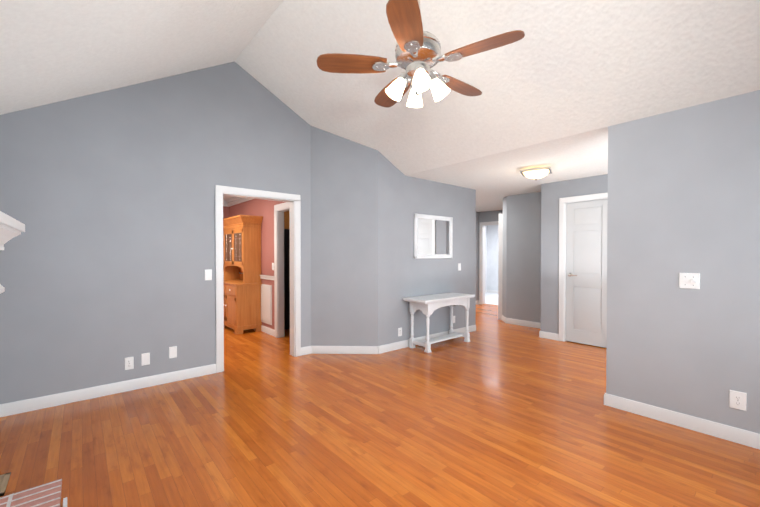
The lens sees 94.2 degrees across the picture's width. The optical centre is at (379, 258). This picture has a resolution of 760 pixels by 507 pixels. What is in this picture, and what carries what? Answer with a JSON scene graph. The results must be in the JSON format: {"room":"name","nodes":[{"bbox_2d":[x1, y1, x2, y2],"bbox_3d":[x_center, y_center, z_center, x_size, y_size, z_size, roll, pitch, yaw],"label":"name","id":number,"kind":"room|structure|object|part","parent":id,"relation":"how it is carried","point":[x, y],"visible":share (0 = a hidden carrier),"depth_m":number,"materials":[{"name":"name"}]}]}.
{"room":"living room","nodes":[
{"label":"living room","id":0,"kind":"room"},
{"bbox_2d":[0,61,310,403],"bbox_3d":[-2.050,-0.478,3.739,2.900,3.480,0.120,-1,1,-40],"label":"wall","id":1,"kind":"structure","parent":0,"point":[107,256],"depth_m":3.37,"materials":[{"name":"grey paint"}]},
{"bbox_2d":[124,357,133,369],"bbox_3d":[-2.396,1.006,3.373,0.072,0.118,0.010,-1,1,-40],"label":"electrical outlet","id":2,"kind":"object","parent":1,"relation":"attached to","point":[128,362],"visible":1,"depth_m":3.37,"materials":[{"name":"white plastic"}]},
{"bbox_2d":[141,353,149,365],"bbox_3d":[-2.296,0.991,3.460,0.072,0.118,0.007,-1,1,-40],"label":"electrical outlet","id":3,"kind":"object","parent":1,"relation":"attached to","point":[145,358],"visible":1,"depth_m":3.46,"materials":[{"name":"white plastic"}]},
{"bbox_2d":[169,346,176,358],"bbox_3d":[-2.117,0.964,3.612,0.072,0.118,0.007,-1,1,-40],"label":"electrical outlet","id":4,"kind":"object","parent":1,"relation":"attached to","point":[173,352],"visible":1,"depth_m":3.61,"materials":[{"name":"white plastic"}]},
{"bbox_2d":[205,269,211,279],"bbox_3d":[-1.857,0.181,3.821,0.072,0.118,0.012,-1,1,-40],"label":"light switch","id":5,"kind":"object","parent":1,"relation":"attached to","point":[208,274],"visible":1,"depth_m":3.82,"materials":[{"name":"white plastic"}]},
{"bbox_2d":[0,290,759,448],"bbox_3d":[1.665,1.191,5.710,11.090,0.100,8.600,-1,1,-40],"label":"baseboard","id":6,"kind":"structure","parent":1,"relation":"attached to","point":[731,433],"depth_m":3.11,"materials":[{"name":"white wood"}]},
{"bbox_2d":[223,199,284,329],"bbox_3d":[-2.073,0.062,3.802,2.940,2.400,0.004,-1,1,-40],"label":"wall","id":7,"kind":"structure","parent":0,"point":[260,207],"depth_m":4.34,"materials":[{"name":"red paint"}]},
{"bbox_2d":[225,197,273,324],"bbox_3d":[-2.067,-0.043,5.987,0.100,2.240,3.320,-1,1,-40],"label":"trim","id":8,"kind":"structure","parent":7,"relation":"attached to","point":[266,304],"depth_m":5.87,"materials":[{"name":"white wood"}]},
{"bbox_2d":[311,126,377,345],"bbox_3d":[-0.466,-0.241,4.681,0.878,2.987,0.120,0,1,2],"label":"wall","id":9,"kind":"structure","parent":0,"point":[344,241],"depth_m":4.62,"materials":[{"name":"grey paint"}]},
{"bbox_2d":[0,304,759,506],"bbox_3d":[1.632,1.290,5.735,11.310,0.100,8.920,-1,1,-40],"label":"floor","id":10,"kind":"structure","parent":0,"point":[495,411],"depth_m":2.48,"materials":[{"name":"brown wood"}]},
{"bbox_2d":[0,472,10,496],"bbox_3d":[-2.169,1.278,1.957,0.145,0.008,0.250,-1,1,-40],"label":"floor vent","id":11,"kind":"object","parent":10,"relation":"in","point":[4,479],"visible":1,"depth_m":2.00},
{"bbox_2d":[0,211,66,506],"bbox_3d":[-1.385,0.561,1.139,0.526,1.460,1.860,-1,1,-40],"label":"fireplace","id":12,"kind":"object","parent":10,"relation":"on","point":[46,495],"visible":1,"depth_m":1.81,"materials":[{"name":"brick"}]},
{"bbox_2d":[223,215,262,334],"bbox_3d":[-2.533,0.264,6.264,0.452,1.940,1.230,-1,1,-40],"label":"hutch","id":13,"kind":"object","parent":10,"relation":"on","point":[242,254],"visible":0.98,"depth_m":5.92,"materials":[{"name":"brown wood"}]},
{"bbox_2d":[284,211,289,328],"bbox_3d":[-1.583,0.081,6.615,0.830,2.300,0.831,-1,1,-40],"label":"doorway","id":14,"kind":"object","parent":10,"relation":"on","point":[286,269],"visible":0.19,"depth_m":6.11,"materials":[{"name":"paint"}]},
{"bbox_2d":[403,292,474,352],"bbox_3d":[0.871,0.897,5.090,1.100,0.700,0.420,-1,1,-40],"label":"console table","id":15,"kind":"object","parent":10,"relation":"on","point":[427,305],"visible":1,"depth_m":4.92,"materials":[{"name":"white wood"}]},
{"bbox_2d":[485,292,497,305],"bbox_3d":[3.836,1.188,9.919,2.530,0.012,3.800,-1,1,-40],"label":"floor carpet","id":16,"kind":"object","parent":10,"relation":"on","point":[491,298],"visible":0.07,"depth_m":10.30,"materials":[{"name":"white carpet"}]},
{"bbox_2d":[0,0,759,174],"bbox_3d":[0.053,-1.649,2.048,4.170,1.300,5.400,-1,1,-40],"label":"ceiling","id":17,"kind":"structure","parent":0,"point":[563,68],"depth_m":2.78,"materials":[{"name":"white paint"}]},
{"bbox_2d":[317,0,524,107],"bbox_3d":[0.229,-1.488,1.857,0.959,1.329,0.998,-1,1,-40],"label":"ceiling fan","id":18,"kind":"object","parent":17,"relation":"hanging from","point":[418,56],"visible":1,"depth_m":1.77,"materials":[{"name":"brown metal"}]},
{"bbox_3d":[-0.145,-0.996,1.813,0.355,0.032,0.133,0,1,-4],"label":"blade","id":19,"kind":"part","parent":18,"relation":"part of","materials":[{"name":"brown wood"}]},
{"bbox_3d":[0.069,-1.000,2.155,0.133,0.032,0.355,0,1,-22],"label":"blade","id":20,"kind":"part","parent":18,"relation":"part of","materials":[{"name":"brown wood"}]},
{"bbox_3d":[0.114,-0.993,1.504,0.133,0.032,0.355,0,1,14],"label":"blade","id":21,"kind":"part","parent":18,"relation":"part of","materials":[{"name":"brown wood"}]},
{"bbox_3d":[0.460,-0.999,2.056,0.355,0.032,0.133,-1,1,-40],"label":"blade","id":22,"kind":"part","parent":18,"relation":"part of","materials":[{"name":"brown wood"}]},
{"bbox_3d":[0.487,-0.995,1.655,0.355,0.032,0.133,0,1,32],"label":"blade","id":23,"kind":"part","parent":18,"relation":"part of","materials":[{"name":"brown wood"}]},
{"bbox_2d":[223,127,607,211],"bbox_3d":[1.632,-1.210,5.707,11.310,0.100,8.920,-1,1,-40],"label":"ceiling","id":24,"kind":"structure","parent":0,"point":[493,180],"depth_m":4.52,"materials":[{"name":"white paint"}]},
{"bbox_2d":[519,167,551,179],"bbox_3d":[2.001,-1.070,4.526,0.356,0.152,0.356,0,1,30],"label":"light","id":25,"kind":"object","parent":24,"relation":"attached to","point":[536,173],"visible":1,"depth_m":4.43,"materials":[{"name":"white glass"}]},
{"bbox_2d":[378,151,475,345],"bbox_3d":[0.772,-0.083,5.349,2.180,2.655,0.150,-1,1,-40],"label":"wall","id":26,"kind":"structure","parent":0,"point":[402,271],"depth_m":5.13,"materials":[{"name":"grey paint"}]},
{"bbox_2d":[398,327,401,336],"bbox_3d":[0.280,1.020,4.875,0.072,0.118,0.010,-1,1,-40],"label":"outlet","id":27,"kind":"object","parent":26,"relation":"attached to","point":[399,331],"visible":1,"depth_m":4.87,"materials":[{"name":"white plastic"}]},
{"bbox_3d":[0.815,-0.318,5.303,0.855,0.650,0.028,-1,1,-40],"label":"mirror","id":28,"kind":"part","parent":26,"relation":"part of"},
{"bbox_2d":[476,212,478,300],"bbox_3d":[1.279,0.013,8.204,3.570,2.400,0.120,-1,1,-40],"label":"wall","id":29,"kind":"structure","parent":0,"point":[477,213],"depth_m":9.20,"materials":[{"name":"grey paint"}]},
{"bbox_2d":[485,226,486,289],"bbox_3d":[2.657,-0.021,11.214,2.430,2.400,0.120,-1,1,-40],"label":"wall","id":30,"kind":"structure","parent":0,"point":[485,226],"depth_m":11.92,"materials":[{"name":"paint"}]},
{"bbox_2d":[479,210,502,246],"bbox_3d":[3.157,0.008,8.659,0.120,2.400,1.620,-1,1,-40],"label":"wall","id":31,"kind":"structure","parent":0,"point":[488,216],"depth_m":9.01,"materials":[{"name":"grey paint"}]},
{"bbox_2d":[487,225,498,290],"bbox_3d":[4.801,-0.014,10.661,0.120,2.400,3.740,-1,1,-40],"label":"wall","id":32,"kind":"structure","parent":0,"point":[491,254],"depth_m":11.79,"materials":[{"name":"paint"}]},
{"bbox_2d":[502,192,540,322],"bbox_3d":[3.163,0.029,6.761,2.330,2.400,1.280,-1,1,-40],"label":"wall","id":33,"kind":"structure","parent":0,"point":[521,283],"depth_m":6.45,"materials":[{"name":"grey paint"}]},
{"bbox_2d":[541,174,607,333],"bbox_3d":[3.740,0.057,4.192,0.120,2.400,3.620,-1,1,-40],"label":"wall","id":34,"kind":"structure","parent":0,"point":[552,193],"depth_m":5.38,"materials":[{"name":"grey paint"}]},
{"bbox_2d":[566,199,607,347],"bbox_3d":[2.954,0.212,5.042,0.096,2.050,0.578,-1,1,-40],"label":"closet door","id":35,"kind":"structure","parent":34,"relation":"in","point":[586,272],"depth_m":5.05,"materials":[{"name":"white wood"}]},
{"bbox_2d":[606,90,759,433],"bbox_3d":[2.720,0.079,2.242,0.120,2.400,2.210,-1,1,-40],"label":"wall","id":36,"kind":"structure","parent":0,"point":[683,190],"depth_m":2.64,"materials":[{"name":"grey paint"}]},
{"bbox_2d":[679,273,699,288],"bbox_3d":[2.299,0.170,2.627,0.021,0.118,0.118,-1,1,-40],"label":"light switch","id":37,"kind":"object","parent":36,"relation":"attached to","point":[689,280],"visible":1,"depth_m":2.63,"materials":[{"name":"white plastic"}]},
{"bbox_2d":[729,390,746,410],"bbox_3d":[2.473,0.984,2.440,0.010,0.125,0.085,-1,1,-40],"label":"outlet","id":38,"kind":"object","parent":36,"relation":"attached to","point":[737,399],"visible":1,"depth_m":2.44,"materials":[{"name":"white plastic"}]}
]}

